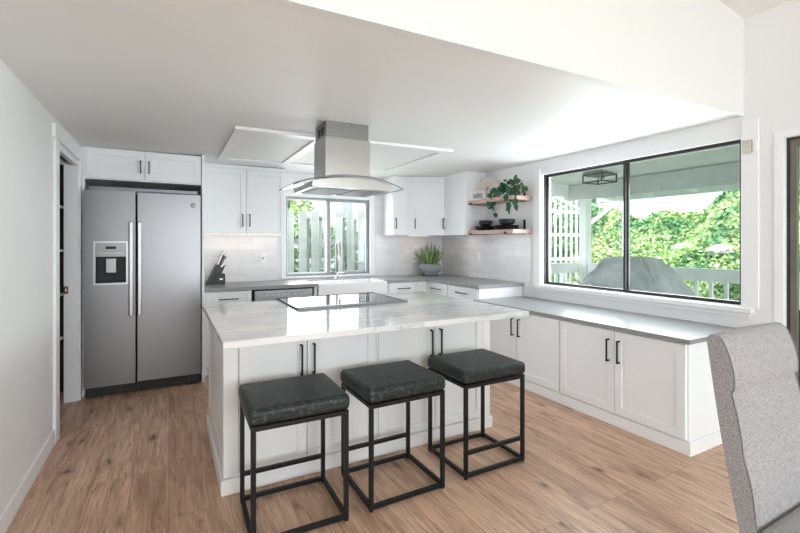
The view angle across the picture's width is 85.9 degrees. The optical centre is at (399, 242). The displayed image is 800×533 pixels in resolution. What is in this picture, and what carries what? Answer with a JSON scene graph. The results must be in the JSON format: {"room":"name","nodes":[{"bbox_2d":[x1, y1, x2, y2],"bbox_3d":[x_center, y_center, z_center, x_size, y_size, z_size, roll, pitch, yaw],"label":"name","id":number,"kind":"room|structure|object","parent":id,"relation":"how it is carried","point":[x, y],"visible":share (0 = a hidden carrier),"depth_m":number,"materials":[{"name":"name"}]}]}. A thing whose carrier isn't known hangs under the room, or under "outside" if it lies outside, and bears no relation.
{"room":"kitchen","nodes":[
{"label":"kitchen","id":0,"kind":"room"},
{"bbox_2d":[0,59,92,513],"bbox_3d":[-2.288,-0.570,2.642,0.130,3.900,4.420,0,0,-28],"label":"wall","id":1,"kind":"structure","parent":0,"point":[26,139],"depth_m":2.36,"materials":[{"name":"paint"}]},
{"bbox_2d":[0,429,54,532],"bbox_3d":[-1.774,1.327,1.837,0.014,0.105,2.515,0,0,-28],"label":"baseboard","id":2,"kind":"structure","parent":1,"relation":"attached to","point":[11,508],"depth_m":2.33,"materials":[{"name":"paint"}]},
{"bbox_2d":[52,122,82,443],"bbox_3d":[-2.653,0.280,3.345,0.152,2.200,1.045,0,0,-28],"label":"door frame","id":3,"kind":"structure","parent":1,"relation":"in","point":[61,155],"depth_m":3.72,"materials":[{"name":"paint"}]},
{"bbox_2d":[60,165,63,391],"bbox_3d":[-3.102,0.235,3.101,0.870,2.410,1.700,0,0,-28],"label":"wall","id":4,"kind":"structure","parent":0,"point":[61,166],"depth_m":3.99,"materials":[{"name":"white paint"}]},
{"bbox_2d":[93,173,427,281],"bbox_3d":[-1.310,0.080,5.591,4.644,2.600,0.150,0,0,-28],"label":"wall","id":5,"kind":"structure","parent":0,"point":[290,178],"depth_m":5.52,"materials":[{"name":"paint"}]},
{"bbox_2d":[204,163,285,234],"bbox_3d":[-1.825,-0.488,5.022,0.913,0.778,0.365,0,0,-28],"label":"upper cabinet","id":6,"kind":"object","parent":5,"relation":"attached to","point":[238,200],"visible":0.92,"depth_m":4.88,"materials":[{"name":"paint"}]},
{"bbox_2d":[204,193,441,282],"bbox_3d":[-0.840,-0.177,5.754,3.346,1.285,0.008,0,0,-28],"label":"backsplash","id":7,"kind":"structure","parent":5,"relation":"attached to","point":[393,254],"depth_m":5.35,"materials":[{"name":"tile"}]},
{"bbox_2d":[260,253,265,262],"bbox_3d":[-1.684,0.185,5.290,0.072,0.115,0.009,0,0,-28],"label":"wall outlet","id":8,"kind":"object","parent":7,"relation":"attached to","point":[262,255],"visible":1,"depth_m":5.29,"materials":[{"name":"white plastic"}]},
{"bbox_2d":[412,255,415,262],"bbox_3d":[0.210,0.230,6.307,0.072,0.115,0.009,0,0,-28],"label":"wall outlet","id":9,"kind":"object","parent":7,"relation":"attached to","point":[413,256],"visible":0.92,"depth_m":6.30,"materials":[{"name":"white plastic"}]},
{"bbox_2d":[281,191,374,278],"bbox_3d":[-0.942,-0.105,5.737,1.290,1.110,0.120,0,0,-28],"label":"window","id":10,"kind":"structure","parent":5,"relation":"in","point":[288,194],"depth_m":5.75,"materials":[{"name":"white plastic"}]},
{"bbox_2d":[382,176,411,235],"bbox_3d":[-0.037,-0.505,5.983,0.298,0.801,0.365,0,0,-28],"label":"upper cabinet","id":11,"kind":"object","parent":5,"relation":"attached to","point":[397,206],"visible":0.95,"depth_m":5.87,"materials":[{"name":"paint"}]},
{"bbox_2d":[408,177,455,235],"bbox_3d":[0.453,-0.505,6.138,0.722,0.812,0.555,0,0,-28],"label":"upper cabinet","id":12,"kind":"object","parent":5,"relation":"attached to","point":[427,192],"visible":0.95,"depth_m":5.92,"materials":[{"name":"paint"}]},
{"bbox_2d":[290,200,364,272],"bbox_3d":[-2.311,-0.720,12.437,10.700,6.000,4.300,0,0,-28],"label":"sky","id":13,"kind":"structure","parent":0,"point":[317,205],"depth_m":10.71,"materials":[{"name":"white"}]},
{"bbox_2d":[0,0,732,178],"bbox_3d":[-0.465,-0.968,3.860,4.494,0.205,4.000,0,0,-28],"label":"ceiling","id":14,"kind":"structure","parent":0,"point":[158,76],"depth_m":2.45,"materials":[{"name":"paint"}]},
{"bbox_2d":[217,126,452,172],"bbox_3d":[-0.688,-0.882,4.313,1.990,0.049,1.390,0,0,-28],"label":"ceiling panel","id":15,"kind":"object","parent":14,"relation":"attached to","point":[244,144],"depth_m":4.11,"materials":[{"name":"paint"}]},
{"bbox_2d":[279,120,403,196],"bbox_3d":[-0.445,-0.635,3.291,0.831,0.514,0.558,0,0,-28],"label":"range hood","id":16,"kind":"object","parent":14,"relation":"attached to","point":[341,149],"visible":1,"depth_m":3.17,"materials":[{"name":"silver metal"}]},
{"bbox_2d":[5,375,739,532],"bbox_3d":[-0.049,1.410,1.063,6.720,0.060,9.320,0,0,-28],"label":"floor","id":17,"kind":"structure","parent":0,"point":[136,461],"depth_m":2.45,"materials":[{"name":"brown wood"}]},
{"bbox_2d":[60,205,63,340],"bbox_3d":[-3.383,0.430,3.677,0.760,1.900,0.280,0,0,-28],"label":"shelving","id":18,"kind":"object","parent":17,"relation":"on","point":[61,250],"visible":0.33,"depth_m":3.93,"materials":[{"name":"paint"}]},
{"bbox_2d":[80,146,200,396],"bbox_3d":[-2.580,0.258,4.367,0.983,2.244,0.805,0,0,-28],"label":"tall cabinet","id":19,"kind":"object","parent":17,"relation":"on","point":[102,167],"visible":0.99,"depth_m":4.04,"materials":[{"name":"paint"}]},
{"bbox_2d":[84,186,200,398],"bbox_3d":[-2.531,0.435,4.306,0.932,1.890,0.858,0,0,-28],"label":"refrigerator","id":20,"kind":"object","parent":17,"relation":"on","point":[142,251],"visible":1,"depth_m":3.96,"materials":[{"name":"silver metal"}]},
{"bbox_2d":[198,155,203,381],"bbox_3d":[-2.141,0.252,4.616,0.023,2.257,0.780,0,0,-28],"label":"panel","id":21,"kind":"object","parent":17,"relation":"on","point":[201,190],"visible":0.48,"depth_m":4.27,"materials":[{"name":"paint"}]},
{"bbox_2d":[204,290,251,377],"bbox_3d":[-1.943,0.943,4.777,0.473,0.875,0.665,0,0,-28],"label":"base cabinet","id":22,"kind":"object","parent":17,"relation":"on","point":[244,295],"visible":0.24,"depth_m":4.47,"materials":[{"name":"paint"}]},
{"bbox_2d":[252,287,312,300],"bbox_3d":[-1.425,0.944,5.053,0.678,0.873,0.669,0,0,-28],"label":"dishwasher","id":23,"kind":"object","parent":17,"relation":"on","point":[264,294],"visible":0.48,"depth_m":4.76,"materials":[{"name":"silver metal"}]},
{"bbox_2d":[239,373,349,532],"bbox_3d":[-0.554,1.065,2.215,0.480,0.630,0.430,0,0,-27],"label":"bar stool","id":24,"kind":"object","parent":17,"relation":"on","point":[277,403],"visible":1,"depth_m":2.13,"materials":[{"name":"leather"}]},
{"bbox_2d":[239,373,349,425],"bbox_3d":[-0.554,0.789,2.215,0.480,0.078,0.430,0,0,-27],"label":"cushion","id":25,"kind":"object","parent":24,"relation":"on","point":[298,399],"depth_m":2.09,"materials":[{"name":"leather"}]},
{"bbox_2d":[313,287,316,295],"bbox_3d":[-1.120,0.943,5.239,0.031,0.875,0.630,0,0,-28],"label":"end panel","id":26,"kind":"object","parent":17,"relation":"on","point":[314,288],"visible":0.14,"depth_m":4.96,"materials":[{"name":"paint"}]},
{"bbox_2d":[206,321,491,496],"bbox_3d":[-0.377,0.941,3.223,1.893,0.878,1.055,0,0,-28],"label":"kitchen island","id":27,"kind":"object","parent":17,"relation":"on","point":[229,369],"visible":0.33,"depth_m":2.67,"materials":[{"name":"paint"}]},
{"bbox_2d":[202,291,528,349],"bbox_3d":[-0.306,0.482,3.091,1.943,0.035,1.405,0,0,-28],"label":"island countertop","id":28,"kind":"structure","parent":27,"relation":"on","point":[254,323],"depth_m":2.68,"materials":[{"name":"stone"}]},
{"bbox_2d":[277,292,407,309],"bbox_3d":[-0.478,0.456,3.464,0.871,0.016,0.668,0,0,-28],"label":"cooktop","id":29,"kind":"object","parent":28,"relation":"in","point":[367,298],"visible":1,"depth_m":3.41,"materials":[{"name":"black glass"}]},
{"bbox_2d":[340,360,444,512],"bbox_3d":[-0.048,1.065,2.488,0.480,0.630,0.430,0,0,-29],"label":"bar stool","id":30,"kind":"object","parent":17,"relation":"on","point":[392,383],"visible":0.91,"depth_m":2.40,"materials":[{"name":"black leather"}]},
{"bbox_2d":[340,360,444,403],"bbox_3d":[-0.048,0.789,2.488,0.480,0.078,0.430,0,0,-29],"label":"cushion","id":31,"kind":"object","parent":30,"relation":"on","point":[396,382],"depth_m":2.37,"materials":[{"name":"leather"}]},
{"bbox_2d":[387,281,426,292],"bbox_3d":[-0.047,0.943,5.796,0.597,0.875,0.665,0,0,-28],"label":"base cabinet","id":32,"kind":"object","parent":17,"relation":"on","point":[403,286],"visible":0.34,"depth_m":5.54,"materials":[{"name":"paint"}]},
{"bbox_2d":[427,281,448,295],"bbox_3d":[0.737,0.943,5.622,0.689,0.875,0.488,0,0,-28],"label":"base cabinet","id":33,"kind":"object","parent":17,"relation":"on","point":[432,287],"visible":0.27,"depth_m":5.45,"materials":[{"name":"paint"}]},
{"bbox_2d":[428,349,524,479],"bbox_3d":[0.487,1.065,2.787,0.480,0.630,0.430,0,0,-28],"label":"bar stool","id":34,"kind":"object","parent":17,"relation":"on","point":[469,369],"visible":0.95,"depth_m":2.68,"materials":[{"name":"black leather"}]},
{"bbox_2d":[428,349,524,383],"bbox_3d":[0.487,0.789,2.787,0.480,0.078,0.430,0,0,-28],"label":"cushion","id":35,"kind":"object","parent":34,"relation":"on","point":[477,366],"depth_m":2.67,"materials":[{"name":"leather"}]},
{"bbox_2d":[449,285,521,300],"bbox_3d":[0.992,0.943,5.146,0.689,0.875,0.588,0,0,-28],"label":"base cabinet","id":36,"kind":"object","parent":17,"relation":"on","point":[467,293],"visible":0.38,"depth_m":4.92,"materials":[{"name":"paint"}]},
{"bbox_2d":[204,274,523,291],"bbox_3d":[-0.431,0.484,4.993,3.342,0.038,1.715,0,0,-28],"label":"countertop","id":37,"kind":"structure","parent":36,"relation":"on","point":[464,281],"depth_m":5.06,"materials":[{"name":"stone"}]},
{"bbox_2d":[206,251,226,284],"bbox_3d":[-2.076,0.274,4.869,0.220,0.375,0.116,0,0,-28],"label":"knife block","id":38,"kind":"object","parent":37,"relation":"on","point":[217,276],"visible":1,"depth_m":4.84,"materials":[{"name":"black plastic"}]},
{"bbox_2d":[335,241,344,278],"bbox_3d":[-0.802,0.216,5.588,0.127,0.498,0.202,0,0,10],"label":"faucet","id":39,"kind":"object","parent":37,"relation":"on","point":[338,257],"visible":1,"depth_m":5.62,"materials":[{"name":"silver metal"}]},
{"bbox_2d":[311,278,386,294],"bbox_3d":[-0.668,0.603,5.374,0.880,0.255,0.500,0,0,-28],"label":"farmhouse sink","id":40,"kind":"object","parent":37,"relation":"in","point":[343,286],"visible":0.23,"depth_m":5.21,"materials":[{"name":"white ceramic"}]},
{"bbox_2d":[414,242,443,275],"bbox_3d":[0.430,0.220,6.166,0.477,0.491,0.423,0,0,-28],"label":"potted plant","id":41,"kind":"object","parent":37,"relation":"on","point":[429,266],"visible":1,"depth_m":6.05,"materials":[{"name":"plant"}]},
{"bbox_2d":[490,314,560,402],"bbox_3d":[1.389,1.016,4.355,0.749,0.728,1.152,0,0,-28],"label":"base cabinet","id":42,"kind":"object","parent":17,"relation":"on","point":[533,340],"visible":0.33,"depth_m":3.94,"materials":[{"name":"paint"}]},
{"bbox_2d":[560,320,721,456],"bbox_3d":[1.911,1.016,3.384,0.749,0.728,1.048,0,0,-28],"label":"base cabinet","id":43,"kind":"object","parent":17,"relation":"on","point":[659,391],"visible":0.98,"depth_m":3.04,"materials":[{"name":"paint"}]},
{"bbox_2d":[473,296,734,344],"bbox_3d":[1.647,0.635,3.892,0.736,0.030,2.217,0,0,-28],"label":"countertop","id":44,"kind":"structure","parent":43,"relation":"on","point":[664,328],"depth_m":3.48,"materials":[{"name":"stone"}]},
{"bbox_2d":[707,322,799,532],"bbox_3d":[1.419,0.844,1.322,0.502,1.074,0.646,0,0,-28],"label":"dining chair","id":45,"kind":"object","parent":17,"relation":"on","point":[754,369],"visible":1,"depth_m":1.45,"materials":[{"name":"grey fabric"}]},
{"bbox_2d":[254,0,743,117],"bbox_3d":[-0.417,-1.843,1.584,6.564,1.955,0.055,0,0,-28],"label":"wall","id":46,"kind":"structure","parent":0,"point":[690,53],"depth_m":2.37,"materials":[{"name":"paint"}]},
{"bbox_2d":[476,0,799,327],"bbox_3d":[2.875,-0.220,2.549,0.150,3.200,9.170,0,0,-28],"label":"wall","id":47,"kind":"structure","parent":0,"point":[771,36],"depth_m":3.03,"materials":[{"name":"paint"}]},
{"bbox_2d":[443,171,485,235],"bbox_3d":[0.848,-0.511,5.774,0.369,0.812,0.496,0,0,-28],"label":"upper cabinet","id":48,"kind":"object","parent":47,"relation":"attached to","point":[460,217],"visible":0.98,"depth_m":5.61,"materials":[{"name":"paint"}]},
{"bbox_2d":[442,234,530,283],"bbox_3d":[1.071,0.172,5.741,0.008,0.585,1.822,0,0,-28],"label":"backsplash","id":49,"kind":"structure","parent":47,"relation":"attached to","point":[506,257],"depth_m":5.55,"materials":[{"name":"tile"}]},
{"bbox_2d":[468,193,531,205],"bbox_3d":[1.188,-0.568,5.207,0.306,0.171,0.820,0,0,-28],"label":"wall shelf","id":50,"kind":"object","parent":47,"relation":"attached to","point":[500,200],"visible":0.77,"depth_m":5.05,"materials":[{"name":"brown wood"}]},
{"bbox_2d":[470,191,485,200],"bbox_3d":[0.997,-0.601,5.499,0.200,0.129,0.077,0,0,24],"label":"picture frame","id":51,"kind":"object","parent":50,"relation":"on","point":[474,195],"visible":0.8,"depth_m":5.48,"materials":[{"name":"white plastic"}]},
{"bbox_2d":[473,193,482,198],"bbox_3d":[0.989,-0.601,5.480,0.124,0.065,0.017,0,0,24],"label":"print","id":52,"kind":"object","parent":51,"relation":"attached to","point":[475,195],"depth_m":5.48},
{"bbox_2d":[476,177,497,198],"bbox_3d":[1.108,-0.693,5.475,0.312,0.306,0.064,0,0,38],"label":"platter","id":53,"kind":"object","parent":50,"relation":"on","point":[486,184],"visible":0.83,"depth_m":5.48,"materials":[{"name":"ceramic"}]},
{"bbox_2d":[487,175,527,217],"bbox_3d":[1.280,-0.537,4.939,0.296,0.482,0.615,0,0,-28],"label":"trailing plant","id":54,"kind":"object","parent":50,"relation":"on","point":[513,189],"visible":0.98,"depth_m":4.90,"materials":[{"name":"plant"}]},
{"bbox_2d":[468,220,531,234],"bbox_3d":[1.188,-0.188,5.207,0.306,0.171,0.820,0,0,-28],"label":"wall shelf","id":55,"kind":"object","parent":47,"relation":"attached to","point":[503,231],"visible":0.94,"depth_m":4.97,"materials":[{"name":"brown wood"}]},
{"bbox_2d":[494,228,518,229],"bbox_3d":[1.256,-0.165,5.079,0.296,0.018,0.296,0,0,-28],"label":"dinner plate","id":56,"kind":"object","parent":55,"relation":"on","point":[494,228],"visible":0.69,"depth_m":4.98,"materials":[{"name":"ceramic"}]},
{"bbox_3d":[1.256,-0.177,5.079,0.296,0.018,0.296,0,0,-28],"label":"dinner plate","id":57,"kind":"object","parent":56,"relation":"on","visible":0},
{"bbox_3d":[1.256,-0.188,5.079,0.296,0.018,0.296,0,0,-28],"label":"dinner plate","id":58,"kind":"object","parent":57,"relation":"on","visible":0},
{"bbox_3d":[1.256,-0.200,5.079,0.296,0.018,0.296,0,0,-28],"label":"dinner plate","id":59,"kind":"object","parent":58,"relation":"on","visible":0},
{"bbox_2d":[499,221,514,224],"bbox_3d":[1.261,-0.231,5.070,0.193,0.042,0.193,0,0,-28],"label":"bowl","id":60,"kind":"object","parent":59,"relation":"on","point":[500,222],"visible":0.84,"depth_m":5.00,"materials":[{"name":"ceramic"}]},
{"bbox_3d":[1.074,-0.165,5.418,0.266,0.018,0.266,0,0,-28],"label":"dinner plate","id":61,"kind":"object","parent":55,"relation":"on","visible":0},
{"bbox_3d":[1.074,-0.177,5.418,0.266,0.018,0.266,0,0,-28],"label":"dinner plate","id":62,"kind":"object","parent":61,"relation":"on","visible":0},
{"bbox_3d":[1.074,-0.188,5.418,0.266,0.018,0.266,0,0,-28],"label":"dinner plate","id":63,"kind":"object","parent":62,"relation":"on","visible":0},
{"bbox_3d":[1.074,-0.200,5.418,0.266,0.018,0.266,0,0,-28],"label":"dinner plate","id":64,"kind":"object","parent":63,"relation":"on","visible":0},
{"bbox_2d":[479,223,492,225],"bbox_3d":[1.078,-0.231,5.409,0.174,0.042,0.174,0,0,-28],"label":"bowl","id":65,"kind":"object","parent":64,"relation":"on","point":[481,224],"visible":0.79,"depth_m":5.35,"materials":[{"name":"ceramic"}]},
{"bbox_2d":[533,118,758,317],"bbox_3d":[2.056,-0.171,3.974,0.145,1.418,2.115,0,0,-28],"label":"window","id":66,"kind":"structure","parent":47,"relation":"in","point":[749,162],"depth_m":3.62,"materials":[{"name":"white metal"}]},
{"bbox_2d":[742,139,756,153],"bbox_3d":[2.482,-0.688,3.055,0.030,0.095,0.083,0,0,-28],"label":"sensor","id":67,"kind":"object","parent":66,"relation":"attached to","point":[748,146],"visible":1,"depth_m":3.05,"materials":[{"name":"beige plastic"}]},
{"bbox_2d":[551,144,799,202],"bbox_3d":[4.536,-1.018,3.288,3.475,0.525,9.500,0,0,-28],"label":"roof","id":68,"kind":"structure","parent":47,"relation":"attached to","point":[715,169],"depth_m":6.13,"materials":[{"name":"paint"}]},
{"bbox_2d":[582,170,616,184],"bbox_3d":[3.026,-0.994,6.518,0.356,0.163,0.336,0,0,-28],"label":"lantern","id":69,"kind":"object","parent":68,"relation":"attached to","point":[597,174],"visible":1,"depth_m":6.46,"materials":[{"name":"brown metal"}]},
{"bbox_2d":[774,127,799,382],"bbox_3d":[3.189,0.310,1.931,0.142,2.140,2.385,0,0,-28],"label":"door","id":70,"kind":"structure","parent":47,"relation":"in","point":[793,144],"depth_m":2.91,"materials":[{"name":"paint"}]},
{"bbox_2d":[553,191,723,218],"bbox_3d":[6.083,-0.900,11.583,0.080,0.760,5.450,0,0,-28],"label":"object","id":71,"kind":"object","parent":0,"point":[641,208],"visible":0.11,"depth_m":10.60,"materials":[{"name":"white"}]},
{"bbox_2d":[720,0,791,18],"bbox_3d":[0.908,-2.161,-0.724,6.714,1.127,5.265,0,0,-28],"label":"ceiling","id":72,"kind":"structure","parent":0,"point":[744,9],"depth_m":2.97,"materials":[{"name":"paint"}]},
{"label":"outside","id":73,"kind":"structure","parent":0,"visible":0},
{"bbox_3d":[4.701,1.525,3.263,3.712,0.030,9.300,0,0,-28],"label":"floor","id":74,"kind":"structure","parent":73,"visible":0},
{"bbox_2d":[551,262,578,283],"bbox_3d":[2.017,0.865,6.896,2.360,1.050,0.110,0,0,-28],"label":"deck railing","id":75,"kind":"object","parent":74,"relation":"on","point":[556,268],"visible":0.1,"depth_m":7.27,"materials":[{"name":"white wood"}]},
{"bbox_2d":[579,199,590,282],"bbox_3d":[3.188,0.378,7.400,0.140,2.265,0.140,0,0,-28],"label":"patio post","id":76,"kind":"object","parent":74,"relation":"on","point":[584,204],"visible":0.52,"depth_m":7.35,"materials":[{"name":"white wood"}]},
{"bbox_2d":[575,256,692,295],"bbox_3d":[3.001,0.844,5.591,0.828,1.332,1.247,0,0,-28],"label":"covered grill","id":77,"kind":"object","parent":74,"relation":"on","point":[647,274],"visible":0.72,"depth_m":5.31,"materials":[{"name":"fabric"}]},
{"bbox_2d":[587,263,799,309],"bbox_3d":[5.102,0.865,3.836,0.110,1.050,7.930,0,0,-28],"label":"deck railing","id":78,"kind":"object","parent":74,"relation":"on","point":[726,276],"visible":0.12,"depth_m":5.67,"materials":[{"name":"white wood"}]},
{"bbox_2d":[799,310,799,386],"bbox_3d":[4.027,1.085,3.355,0.770,0.850,1.700,0,0,-28],"label":"bench","id":79,"kind":"object","parent":74,"relation":"on","point":[799,310],"visible":0.1,"depth_m":4.18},
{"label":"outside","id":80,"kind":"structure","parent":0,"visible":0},
{"bbox_3d":[5.431,2.430,13.134,38.000,0.300,42.000,0,0,-28],"label":"ground","id":81,"kind":"structure","parent":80,"visible":0},
{"bbox_2d":[287,200,313,219],"bbox_3d":[-2.072,-0.491,7.946,0.917,1.842,1.037,0,0,35],"label":"shrub","id":82,"kind":"object","parent":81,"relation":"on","point":[297,208],"visible":0.18,"depth_m":7.94,"materials":[{"name":"green plant"}]},
{"bbox_2d":[287,210,364,272],"bbox_3d":[-0.688,0.797,7.830,5.800,2.966,0.127,0,0,-28],"label":"fence","id":83,"kind":"object","parent":81,"relation":"on","point":[304,241],"visible":0.11,"depth_m":7.44,"materials":[{"name":"white wood"}]},
{"bbox_2d":[294,220,357,272],"bbox_3d":[-1.302,0.725,7.770,3.501,2.357,0.542,0,0,-28],"label":"hedge","id":84,"kind":"object","parent":81,"relation":"on","point":[296,229],"visible":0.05,"depth_m":7.68,"materials":[{"name":"green plant"}]},
{"bbox_2d":[551,197,578,284],"bbox_3d":[2.792,0.390,8.538,2.812,3.779,0.100,0,0,-28],"label":"trellis","id":85,"kind":"object","parent":81,"relation":"on","point":[555,211],"visible":0.03,"depth_m":8.88,"materials":[{"name":"white wood"}]},
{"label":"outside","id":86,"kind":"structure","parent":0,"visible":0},
{"bbox_2d":[551,184,799,300],"bbox_3d":[7.401,-0.600,8.516,6.500,5.366,20.000,0,0,-28],"label":"hillside","id":87,"kind":"structure","parent":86,"point":[734,232],"depth_m":9.31,"materials":[{"name":"green plant"}]},
{"bbox_2d":[551,197,608,262],"bbox_3d":[4.252,-0.203,11.582,2.524,3.966,2.590,0,0,32],"label":"shrub","id":88,"kind":"object","parent":87,"relation":"on","point":[593,208],"visible":0.09,"depth_m":10.86,"materials":[{"name":"green plant"}]},
{"bbox_2d":[591,201,622,255],"bbox_3d":[4.255,0.259,8.983,0.050,2.417,0.940,0,0,-28],"label":"wooden post brace","id":89,"kind":"object","parent":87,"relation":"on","point":[615,203],"visible":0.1,"depth_m":8.83,"materials":[{"name":"white wood"}]},
{"bbox_2d":[671,244,684,249],"bbox_3d":[5.983,0.112,9.148,0.327,0.192,0.453,0,0,-28],"label":"boulder","id":90,"kind":"object","parent":87,"relation":"on","point":[676,246],"visible":0.34,"depth_m":9.12,"materials":[{"name":"stone"}]},
{"bbox_2d":[706,244,734,255],"bbox_3d":[5.811,0.134,7.791,0.330,0.221,0.504,0,0,-28],"label":"boulder","id":91,"kind":"object","parent":87,"relation":"on","point":[720,249],"visible":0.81,"depth_m":7.68,"materials":[{"name":"stone"}]},
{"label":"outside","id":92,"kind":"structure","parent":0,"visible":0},
{"bbox_2d":[551,185,799,299],"bbox_3d":[6.296,-0.327,7.926,4.100,4.936,11.168,0,0,-28],"label":"foliage","id":93,"kind":"object","parent":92,"point":[710,219],"visible":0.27,"depth_m":9.31,"materials":[{"name":"green plant"}]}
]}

